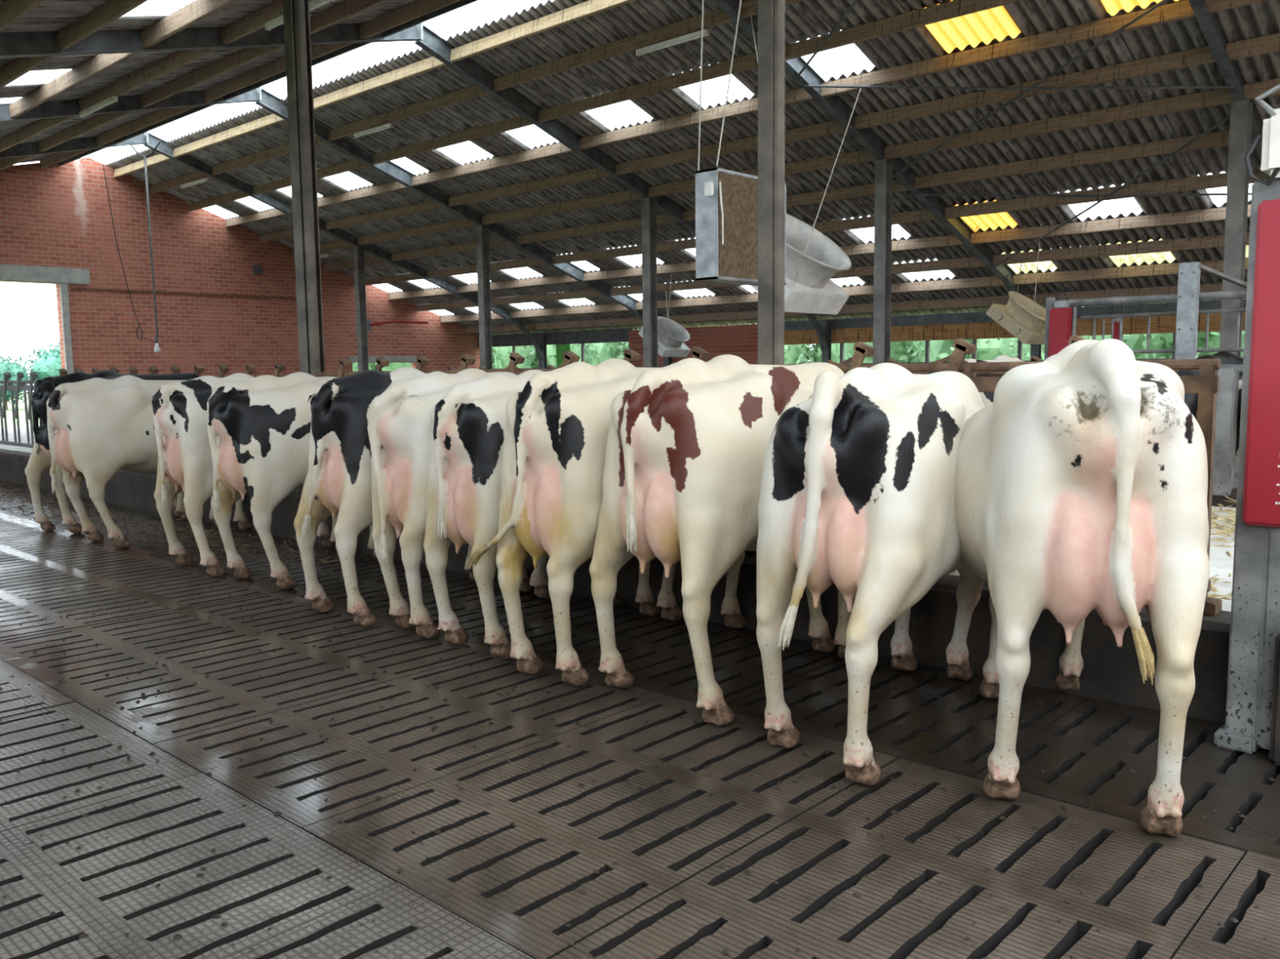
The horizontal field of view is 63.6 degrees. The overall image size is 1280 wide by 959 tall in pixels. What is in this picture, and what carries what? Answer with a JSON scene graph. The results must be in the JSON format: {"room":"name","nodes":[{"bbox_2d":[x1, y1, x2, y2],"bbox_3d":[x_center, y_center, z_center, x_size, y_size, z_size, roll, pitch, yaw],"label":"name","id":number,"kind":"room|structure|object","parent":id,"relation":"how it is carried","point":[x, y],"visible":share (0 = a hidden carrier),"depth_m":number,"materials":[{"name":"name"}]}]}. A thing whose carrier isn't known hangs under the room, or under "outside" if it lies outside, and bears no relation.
{"room":"dairy cow barn","nodes":[
{"label":"dairy cow barn","id":0,"kind":"room"},
{"bbox_2d":[0,157,479,376],"bbox_3d":[-13.176,-4.272,25.091,0.450,6.891,23.600,5,8,42],"label":"wall","id":1,"kind":"structure","parent":0,"point":[224,295],"depth_m":26.23,"materials":[{"name":"brick"}]},
{"bbox_2d":[367,320,428,330],"bbox_3d":[-7.189,-4.586,30.640,1.827,0.300,0.130,-1,6,-6],"label":"wall lamp arm","id":2,"kind":"object","parent":1,"relation":"attached to","point":[370,324],"visible":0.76,"depth_m":30.57,"materials":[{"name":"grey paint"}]},
{"bbox_2d":[0,426,1279,958],"bbox_3d":[-1.216,-0.011,14.252,35.000,0.710,24.000,5,8,42],"label":"floor","id":3,"kind":"structure","parent":0,"point":[668,886],"depth_m":3.61,"materials":[{"name":"concrete"}]},
{"bbox_2d":[24,369,200,533],"bbox_3d":[-4.835,-0.355,10.608,0.726,1.542,2.556,4,8,40],"label":"cow","id":4,"kind":"object","parent":3,"relation":"on","point":[40,459],"visible":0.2,"depth_m":9.82},
{"bbox_2d":[46,375,251,547],"bbox_3d":[-4.062,-0.248,9.775,0.698,1.486,2.766,5,8,42],"label":"cow","id":5,"kind":"object","parent":3,"relation":"on","point":[98,428],"visible":0.52,"depth_m":8.85},
{"bbox_2d":[51,474,57,493],"bbox_3d":[-5.039,0.036,8.896,0.060,0.175,0.043,5,8,42],"label":"switch","id":6,"kind":"object","parent":5,"relation":"attached to","point":[54,479],"depth_m":8.88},
{"bbox_2d":[0,482,366,570],"bbox_3d":[-6.141,0.350,11.280,9.856,0.033,1.236,5,8,42],"label":"litter","id":7,"kind":"object","parent":3,"relation":"on","point":[2,488],"visible":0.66,"depth_m":9.92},
{"bbox_2d":[151,373,338,576],"bbox_3d":[-2.724,-0.144,8.608,0.752,1.493,2.611,4,8,38],"label":"cow","id":8,"kind":"object","parent":3,"relation":"on","point":[180,409],"visible":0.43,"depth_m":7.57},
{"bbox_2d":[160,484,168,507],"bbox_3d":[-3.536,0.119,7.681,0.056,0.174,0.046,4,8,40],"label":"switch","id":9,"kind":"object","parent":8,"relation":"attached to","point":[164,499],"depth_m":7.67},
{"bbox_2d":[0,131,546,371],"bbox_3d":[-10.750,-4.217,22.680,0.200,6.830,23.213,5,8,42],"label":"frame","id":10,"kind":"object","parent":3,"relation":"on","point":[148,140],"visible":0.73,"depth_m":26.27,"materials":[{"name":"metal"}]},
{"bbox_2d":[102,164,155,342],"bbox_3d":[-11.213,-4.948,22.696,0.984,3.910,0.170,1,6,12],"label":"cable loop","id":11,"kind":"object","parent":10,"relation":"hanging from","point":[139,326],"visible":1,"depth_m":22.74,"materials":[{"name":"black rubber"}]},
{"bbox_2d":[130,140,161,352],"bbox_3d":[-10.719,-5.085,22.655,1.093,4.561,0.139,4,7,35],"label":"hanging cable","id":12,"kind":"object","parent":10,"relation":"hanging from","point":[157,348],"visible":0.98,"depth_m":22.65,"materials":[{"name":"metal"}]},
{"bbox_2d":[207,372,377,589],"bbox_3d":[-2.036,-0.093,8.050,0.749,1.492,2.672,4,8,40],"label":"cow","id":13,"kind":"object","parent":3,"relation":"on","point":[259,427],"visible":0.38,"depth_m":7.06},
{"bbox_2d":[213,489,220,515],"bbox_3d":[-2.928,0.158,7.154,0.053,0.175,0.042,4,8,40],"label":"switch","id":14,"kind":"object","parent":13,"relation":"attached to","point":[216,500],"depth_m":7.14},
{"bbox_2d":[0,86,671,369],"bbox_3d":[-7.069,-3.905,19.310,0.200,6.830,23.213,5,8,42],"label":"frame","id":15,"kind":"object","parent":3,"relation":"on","point":[262,98],"visible":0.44,"depth_m":21.53,"materials":[{"name":"metal"}]},
{"bbox_2d":[293,367,516,626],"bbox_3d":[-1.067,0.003,6.950,0.756,1.507,2.558,4,8,40],"label":"cow","id":16,"kind":"object","parent":3,"relation":"on","point":[338,479],"visible":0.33,"depth_m":5.95},
{"bbox_2d":[301,513,311,539],"bbox_3d":[-1.981,0.280,6.146,0.099,0.166,0.045,4,8,40],"label":"switch","id":17,"kind":"object","parent":16,"relation":"attached to","point":[305,529],"depth_m":6.14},
{"bbox_2d":[0,22,831,367],"bbox_3d":[-3.387,-3.593,15.941,0.200,6.830,23.213,5,8,42],"label":"frame","id":18,"kind":"object","parent":3,"relation":"on","point":[39,43],"visible":0.61,"depth_m":16.08,"materials":[{"name":"metal"}]},
{"bbox_2d":[367,368,550,639],"bbox_3d":[-0.597,0.042,6.598,0.765,1.494,2.609,4,8,39],"label":"cow","id":19,"kind":"object","parent":3,"relation":"on","point":[399,428],"visible":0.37,"depth_m":5.60},
{"bbox_2d":[379,534,388,566],"bbox_3d":[-1.405,0.387,5.680,0.045,0.175,0.044,4,8,39],"label":"switch","id":20,"kind":"object","parent":19,"relation":"attached to","point":[384,548],"depth_m":5.66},
{"bbox_2d":[423,369,661,659],"bbox_3d":[-0.165,0.084,6.192,0.694,1.486,2.617,4,8,39],"label":"cow","id":21,"kind":"object","parent":3,"relation":"on","point":[468,423],"visible":0.24,"depth_m":5.20},
{"bbox_2d":[437,506,447,538],"bbox_3d":[-1.008,0.219,5.274,0.046,0.175,0.045,4,8,39],"label":"switch","id":22,"kind":"object","parent":21,"relation":"attached to","point":[442,510],"depth_m":5.26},
{"bbox_2d":[466,358,746,686],"bbox_3d":[0.253,0.109,5.687,0.775,1.536,2.611,4,8,38],"label":"cow","id":23,"kind":"object","parent":3,"relation":"on","point":[557,428],"visible":0.53,"depth_m":4.68},
{"bbox_2d":[466,544,490,568],"bbox_3d":[-0.768,0.365,4.922,0.159,0.124,0.044,4,8,38],"label":"switch","id":24,"kind":"object","parent":23,"relation":"attached to","point":[475,557],"depth_m":4.91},
{"bbox_2d":[0,448,1231,724],"bbox_3d":[-4.021,0.306,10.327,33.800,0.554,0.290,5,8,42],"label":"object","id":25,"kind":"structure","parent":3,"relation":"on","point":[1110,672],"depth_m":5.09,"materials":[{"name":"concrete"}]},
{"bbox_2d":[0,371,39,448],"bbox_3d":[-12.099,-1.227,17.683,11.280,1.149,0.120,5,8,42],"label":"barrier","id":26,"kind":"object","parent":25,"relation":"on","point":[20,385],"visible":0.66,"depth_m":14.67,"materials":[{"name":"metal"}]},
{"bbox_2d":[59,362,302,492],"bbox_3d":[-5.459,-0.679,11.603,6.720,1.179,0.120,5,8,42],"label":"barrier","id":27,"kind":"object","parent":25,"relation":"on","point":[279,366],"visible":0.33,"depth_m":10.69,"materials":[{"name":"metal"}]},
{"bbox_2d":[314,346,756,554],"bbox_3d":[-1.097,-0.322,7.609,4.890,1.204,0.120,5,8,42],"label":"barrier","id":28,"kind":"object","parent":25,"relation":"on","point":[630,355],"visible":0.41,"depth_m":7.46,"materials":[{"name":"metal"}]},
{"bbox_2d":[832,334,1222,616],"bbox_3d":[1.609,-0.093,5.133,2.320,1.204,0.120,5,8,42],"label":"barrier","id":29,"kind":"object","parent":25,"relation":"on","point":[1206,384],"visible":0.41,"depth_m":4.44,"materials":[{"name":"brown metal"}]},
{"bbox_2d":[0,484,1275,958],"bbox_3d":[-4.131,0.726,7.593,17.820,0.016,4.042,5,8,42],"label":"crumbs","id":30,"kind":"object","parent":3,"relation":"on","point":[747,872],"visible":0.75,"depth_m":4.11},
{"bbox_2d":[282,0,1041,376],"bbox_3d":[0.301,-3.281,12.564,0.221,6.830,23.213,5,8,42],"label":"frame","id":31,"kind":"object","parent":3,"relation":"on","point":[296,20],"visible":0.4,"depth_m":9.22,"materials":[{"name":"metal"}]},
{"bbox_2d":[795,0,857,79],"bbox_3d":[2.598,-5.788,12.438,0.036,0.813,3.996,-2,6,-12],"label":"rod","id":32,"kind":"object","parent":31,"relation":"attached to","point":[855,2],"visible":1,"depth_m":13.30,"materials":[{"name":"metal"}]},
{"bbox_2d":[893,0,1168,175],"bbox_3d":[4.974,-5.091,13.807,0.036,0.983,5.736,-3,6,-18],"label":"rod","id":33,"kind":"object","parent":31,"relation":"attached to","point":[1162,2],"visible":1,"depth_m":13.20,"materials":[{"name":"metal"}]},
{"bbox_2d":[991,115,1230,269],"bbox_3d":[7.085,-4.309,16.186,0.036,1.390,6.410,-2,6,-9],"label":"rod","id":34,"kind":"object","parent":31,"relation":"attached to","point":[1228,117],"visible":0.88,"depth_m":15.38,"materials":[{"name":"metal"}]},
{"bbox_2d":[589,354,851,726],"bbox_3d":[0.822,0.144,5.255,0.830,1.540,2.604,5,8,41],"label":"cow","id":35,"kind":"object","parent":3,"relation":"on","point":[686,446],"visible":0.59,"depth_m":4.28},
{"bbox_2d":[626,511,637,552],"bbox_3d":[-0.033,0.220,4.339,0.045,0.175,0.044,5,8,41],"label":"switch","id":36,"kind":"object","parent":35,"relation":"attached to","point":[631,517],"depth_m":4.32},
{"bbox_2d":[755,362,984,785],"bbox_3d":[1.328,0.230,4.611,0.761,1.494,2.615,4,7,36],"label":"cow","id":37,"kind":"object","parent":3,"relation":"on","point":[857,493],"visible":0.78,"depth_m":3.58},
{"bbox_2d":[777,604,799,650],"bbox_3d":[0.528,0.520,3.666,0.079,0.172,0.043,3,7,33],"label":"switch","id":38,"kind":"object","parent":37,"relation":"attached to","point":[786,628],"depth_m":3.65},
{"bbox_2d":[925,355,1024,406],"bbox_3d":[3.361,-0.503,10.377,0.688,1.483,2.605,5,8,42],"label":"cow","id":39,"kind":"object","parent":3,"relation":"on","point":[987,398],"visible":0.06,"depth_m":10.14},
{"bbox_2d":[757,0,1270,469],"bbox_3d":[3.975,-2.970,9.202,0.200,6.830,23.213,5,8,42],"label":"frame","id":40,"kind":"object","parent":3,"relation":"on","point":[1246,123],"visible":0.56,"depth_m":5.80,"materials":[{"name":"metal"}]},
{"bbox_2d":[804,84,1233,89],"bbox_3d":[4.770,-5.167,13.578,5.318,0.643,0.036,2,7,23],"label":"rod","id":41,"kind":"object","parent":40,"relation":"attached to","point":[805,86],"visible":1,"depth_m":13.46,"materials":[{"name":"metal"}]},
{"bbox_2d":[915,192,1251,197],"bbox_3d":[6.846,-4.397,15.917,5.169,0.473,0.036,3,7,28],"label":"rod","id":42,"kind":"object","parent":40,"relation":"attached to","point":[1249,193],"visible":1,"depth_m":15.96,"materials":[{"name":"metal"}]},
{"bbox_2d":[1048,289,1076,357],"bbox_3d":[4.942,-1.085,12.120,0.297,2.244,0.120,5,8,42],"label":"column","id":43,"kind":"structure","parent":3,"relation":"on","point":[1062,318],"depth_m":12.01,"materials":[{"name":"metal"}]},
{"bbox_2d":[954,338,1209,836],"bbox_3d":[1.702,0.219,4.333,0.958,1.565,2.642,1,6,17],"label":"cow","id":44,"kind":"object","parent":3,"relation":"on","point":[1082,486],"visible":0.9,"depth_m":3.15},
{"bbox_2d":[1131,627,1154,684],"bbox_3d":[1.513,0.529,3.110,0.070,0.172,0.045,1,6,17],"label":"switch","id":45,"kind":"object","parent":44,"relation":"attached to","point":[1145,656],"depth_m":3.09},
{"bbox_2d":[949,571,1232,601],"bbox_3d":[-1.895,0.125,9.229,12.889,0.089,0.964,5,8,42],"label":"fodder","id":46,"kind":"object","parent":3,"relation":"on","point":[1215,595],"visible":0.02,"depth_m":4.98,"materials":[{"name":"plant"}]},
{"bbox_2d":[1111,304,1122,340],"bbox_3d":[5.641,-1.032,12.300,0.113,2.084,0.113,-1,6,-2],"label":"column","id":47,"kind":"structure","parent":3,"relation":"on","point":[1116,323],"depth_m":12.18,"materials":[{"name":"metal"}]},
{"bbox_2d":[1044,289,1246,359],"bbox_3d":[6.252,-0.977,11.249,3.678,2.180,0.182,5,8,42],"label":"gate","id":48,"kind":"object","parent":3,"relation":"on","point":[1228,295],"visible":0.59,"depth_m":11.65,"materials":[{"name":"metal"}]},
{"bbox_2d":[1176,351,1243,457],"bbox_3d":[4.940,-0.377,9.005,0.689,1.483,2.605,4,8,38],"label":"cow","id":49,"kind":"object","parent":3,"relation":"on","point":[1226,357],"visible":0.13,"depth_m":8.64},
{"bbox_2d":[1174,262,1247,359],"bbox_3d":[6.817,-1.208,12.032,2.407,2.460,0.210,-6,8,-40],"label":"post","id":50,"kind":"object","parent":3,"relation":"on","point":[1188,275],"visible":0.58,"depth_m":11.19,"materials":[{"name":"metal"}]},
{"bbox_2d":[1209,496,1235,555],"bbox_3d":[0.656,-0.013,9.994,15.642,0.140,2.430,5,8,42],"label":"straw","id":51,"kind":"object","parent":3,"relation":"on","point":[1230,512],"visible":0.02,"depth_m":6.92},
{"bbox_2d":[1238,379,1242,389],"bbox_3d":[5.402,-0.331,8.512,2.605,1.483,0.689,-7,8,-44],"label":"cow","id":52,"kind":"object","parent":3,"relation":"on","point":[1240,382],"visible":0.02,"depth_m":8.01},
{"bbox_2d":[1213,84,1279,765],"bbox_3d":[2.610,-0.184,3.751,0.765,2.471,0.510,5,8,42],"label":"post","id":53,"kind":"object","parent":3,"relation":"on","point":[1252,722],"visible":1,"depth_m":3.82,"materials":[{"name":"metal"}]},
{"bbox_2d":[0,0,1279,334],"bbox_3d":[-0.303,-4.713,13.291,35.307,4.347,23.859,5,8,42],"label":"ceiling","id":54,"kind":"structure","parent":0,"point":[577,60],"depth_m":16.76,"materials":[{"name":"grey paint"}]},
{"bbox_2d":[79,96,118,117],"bbox_3d":[-8.576,-5.892,16.351,1.430,0.078,0.070,5,8,42],"label":"lamp","id":55,"kind":"object","parent":54,"relation":"attached to","point":[112,100],"visible":1,"depth_m":16.27,"materials":[{"name":"white plastic"}]},
{"bbox_2d":[180,177,208,188],"bbox_3d":[-10.390,-6.903,24.078,1.320,0.078,0.070,5,8,42],"label":"lamp","id":56,"kind":"object","parent":54,"relation":"attached to","point":[204,180],"visible":1,"depth_m":24.01,"materials":[{"name":"white plastic"}]},
{"bbox_2d":[265,14,284,31],"bbox_3d":[-4.400,-5.520,12.531,0.435,0.115,0.070,5,8,42],"label":"lamp","id":57,"kind":"object","parent":54,"relation":"attached to","point":[278,20],"depth_m":12.52,"materials":[{"name":"white plastic"}]},
{"bbox_2d":[309,0,334,11],"bbox_3d":[-3.605,-5.453,11.803,0.527,0.112,0.070,5,8,42],"label":"lamp","id":58,"kind":"object","parent":54,"relation":"attached to","point":[313,4],"depth_m":11.86,"materials":[{"name":"white plastic"}]},
{"bbox_2d":[320,253,329,257],"bbox_3d":[-8.733,-5.984,27.821,1.330,0.078,0.070,5,8,42],"label":"lamp","id":59,"kind":"object","parent":54,"relation":"attached to","point":[324,255],"visible":0.41,"depth_m":27.45,"materials":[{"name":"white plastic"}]},
{"bbox_2d":[353,123,392,137],"bbox_3d":[-4.931,-6.440,19.081,1.190,0.078,0.070,5,8,42],"label":"lamp","id":60,"kind":"object","parent":54,"relation":"attached to","point":[387,126],"visible":1,"depth_m":19.02,"materials":[{"name":"white plastic"}]},
{"bbox_2d":[638,272,690,356],"bbox_3d":[0.658,-3.818,24.067,1.268,1.926,1.306,5,8,42],"label":"fan","id":61,"kind":"object","parent":54,"relation":"hanging from","point":[672,335],"visible":0.73,"depth_m":23.86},
{"bbox_2d":[635,29,709,56],"bbox_3d":[0.432,-5.986,14.172,1.280,0.078,0.070,5,8,42],"label":"lamp","id":62,"kind":"object","parent":54,"relation":"attached to","point":[695,35],"visible":1,"depth_m":14.13,"materials":[{"name":"white plastic"}]},
{"bbox_2d":[695,0,786,286],"bbox_3d":[0.600,-3.324,7.803,0.663,3.651,0.925,5,8,42],"label":"box fan","id":63,"kind":"object","parent":54,"relation":"hanging from","point":[726,200],"visible":0.73,"depth_m":7.59,"materials":[{"name":"metal"}]},
{"bbox_2d":[750,15,861,315],"bbox_3d":[1.957,-3.949,12.643,1.464,3.961,4.394,1,6,15],"label":"fan","id":64,"kind":"object","parent":54,"relation":"hanging from","point":[812,259],"visible":0.42,"depth_m":11.22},
{"bbox_2d":[986,240,1045,344],"bbox_3d":[6.902,-3.311,18.212,1.020,1.857,1.506,5,8,42],"label":"fan","id":65,"kind":"object","parent":54,"relation":"hanging from","point":[1022,317],"visible":0.93,"depth_m":17.81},
{"bbox_2d":[478,298,1246,369],"bbox_3d":[7.241,-2.310,22.388,33.800,2.660,0.220,5,8,42],"label":"trees","id":66,"kind":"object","parent":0,"point":[739,340],"depth_m":23.59,"materials":[{"name":"plant"}]},
{"bbox_2d":[1211,488,1236,507],"bbox_3d":[-1.105,-0.108,13.474,33.800,0.644,0.250,5,8,42],"label":"trim","id":67,"kind":"structure","parent":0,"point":[1216,500],"depth_m":8.08,"materials":[{"name":"wood"}]},
{"bbox_2d":[448,355,1197,420],"bbox_3d":[0.559,-0.810,11.858,10.820,1.059,0.120,5,8,42],"label":"barrier","id":68,"kind":"object","parent":67,"relation":"on","point":[1033,358],"visible":0.06,"depth_m":9.55,"materials":[{"name":"brown metal"}]},
{"bbox_2d":[1212,368,1239,496],"bbox_3d":[4.556,-0.378,8.074,0.160,1.000,0.140,5,8,42],"label":"barrier post","id":69,"kind":"object","parent":67,"relation":"on","point":[1227,399],"visible":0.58,"depth_m":8.01,"materials":[{"name":"metal"}]},
{"bbox_2d":[1189,364,1243,371],"bbox_3d":[4.623,-0.854,7.902,0.751,0.070,0.050,5,8,42],"label":"bar","id":70,"kind":"object","parent":69,"relation":"attached to","point":[1236,367],"visible":0.22,"depth_m":7.93,"materials":[{"name":"grey paint"}]},
{"bbox_2d":[1233,371,1242,488],"bbox_3d":[7.053,-0.260,5.915,6.700,1.059,0.120,5,8,42],"label":"barrier","id":71,"kind":"object","parent":67,"relation":"on","point":[1235,482],"visible":0.04,"depth_m":8.09,"materials":[{"name":"metal"}]},
{"label":"outside","id":72,"kind":"structure","parent":0,"visible":0},
{"bbox_2d":[0,392,39,426],"bbox_3d":[-19.272,-1.563,38.159,260.000,0.200,200.000,5,8,42],"label":"ground","id":73,"kind":"structure","parent":72,"point":[20,405],"depth_m":60.46,"materials":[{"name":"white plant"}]},
{"bbox_2d":[0,355,38,409],"bbox_3d":[-42.456,-6.200,69.041,4.148,4.423,3.957,-2,6,-16],"label":"tree","id":74,"kind":"object","parent":73,"relation":"on","point":[12,368],"visible":0.44,"depth_m":68.34,"materials":[{"name":"green plant"}]},
{"bbox_2d":[18,341,61,380],"bbox_3d":[-39.790,-6.867,71.459,4.869,5.526,4.891,-1,6,-1],"label":"tree","id":75,"kind":"object","parent":73,"relation":"on","point":[47,364],"visible":0.31,"depth_m":69.78,"materials":[{"name":"green plant"}]},
{"bbox_2d":[352,362,376,371],"bbox_3d":[-13.550,-5.137,50.214,3.726,5.638,2.820,5,8,42],"label":"bush","id":76,"kind":"object","parent":73,"relation":"on","point":[354,364],"visible":0.04,"depth_m":49.00,"materials":[{"name":"green plant"}]},
{"bbox_2d":[368,362,411,371],"bbox_3d":[-10.778,-5.385,48.975,4.272,6.538,3.195,-4,7,-32],"label":"bush","id":77,"kind":"object","parent":73,"relation":"on","point":[393,366],"visible":0.02,"depth_m":47.65,"materials":[{"name":"green plant"}]},
{"bbox_2d":[492,345,538,368],"bbox_3d":[-4.982,-4.846,43.215,3.195,6.538,4.272,1,6,15],"label":"bush","id":78,"kind":"object","parent":73,"relation":"on","point":[500,354],"visible":0.12,"depth_m":41.97,"materials":[{"name":"green plant"}]},
{"bbox_2d":[524,344,556,368],"bbox_3d":[-2.224,-5.083,42.008,4.974,7.408,3.929,3,7,30],"label":"bush","id":79,"kind":"object","parent":73,"relation":"on","point":[551,349],"visible":0.05,"depth_m":41.33,"materials":[{"name":"green plant"}]},
{"bbox_2d":[555,342,628,368],"bbox_3d":[-1.612,-4.107,39.114,3.726,5.638,2.820,-7,8,-44],"label":"bush","id":80,"kind":"object","parent":73,"relation":"on","point":[595,353],"visible":0.16,"depth_m":38.01,"materials":[{"name":"green plant"}]},
{"bbox_2d":[613,328,638,359],"bbox_3d":[0.894,-4.376,38.091,3.195,6.538,4.272,-4,7,-29],"label":"bush","id":81,"kind":"object","parent":73,"relation":"on","point":[621,356],"visible":0.02,"depth_m":38.07,"materials":[{"name":"green plant"}]},
{"bbox_2d":[739,323,814,364],"bbox_3d":[4.442,-3.628,33.887,2.820,5.638,3.726,0,6,2],"label":"bush","id":82,"kind":"object","parent":73,"relation":"on","point":[792,352],"visible":0.08,"depth_m":32.52,"materials":[{"name":"green plant"}]},
{"bbox_2d":[795,319,911,364],"bbox_3d":[7.152,-3.855,32.449,4.272,6.538,3.195,1,6,18],"label":"bush","id":83,"kind":"object","parent":73,"relation":"on","point":[849,351],"visible":0.05,"depth_m":31.49,"materials":[{"name":"green plant"}]},
{"bbox_2d":[897,313,972,362],"bbox_3d":[9.626,-4.106,31.415,3.929,7.408,4.974,3,7,33],"label":"bush","id":84,"kind":"object","parent":73,"relation":"on","point":[939,349],"visible":0.06,"depth_m":29.91,"materials":[{"name":"green plant"}]},
{"bbox_2d":[950,311,1044,360],"bbox_3d":[10.499,-3.100,28.199,2.820,5.638,3.726,-6,8,-41],"label":"bush","id":85,"kind":"object","parent":73,"relation":"on","point":[987,348],"visible":0.08,"depth_m":27.50,"materials":[{"name":"green plant"}]},
{"bbox_2d":[1080,264,1199,359],"bbox_3d":[12.775,-3.338,26.923,4.272,6.538,3.195,-4,7,-25],"label":"bush","id":86,"kind":"object","parent":73,"relation":"on","point":[1162,340],"visible":0.06,"depth_m":25.76,"materials":[{"name":"green plant"}]},
{"bbox_2d":[1196,300,1244,357],"bbox_3d":[15.498,-3.554,25.518,3.929,7.408,4.974,-2,6,-10],"label":"bush","id":87,"kind":"object","parent":73,"relation":"on","point":[1213,337],"visible":0.03,"depth_m":25.56,"materials":[{"name":"green plant"}]},
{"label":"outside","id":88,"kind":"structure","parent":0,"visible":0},
{"bbox_2d":[555,344,570,367],"bbox_3d":[-2.340,-3.749,31.672,0.620,1.500,0.050,5,8,42],"label":"board","id":89,"kind":"object","parent":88,"point":[560,348],"visible":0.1,"depth_m":31.71,"materials":[{"name":"green"}]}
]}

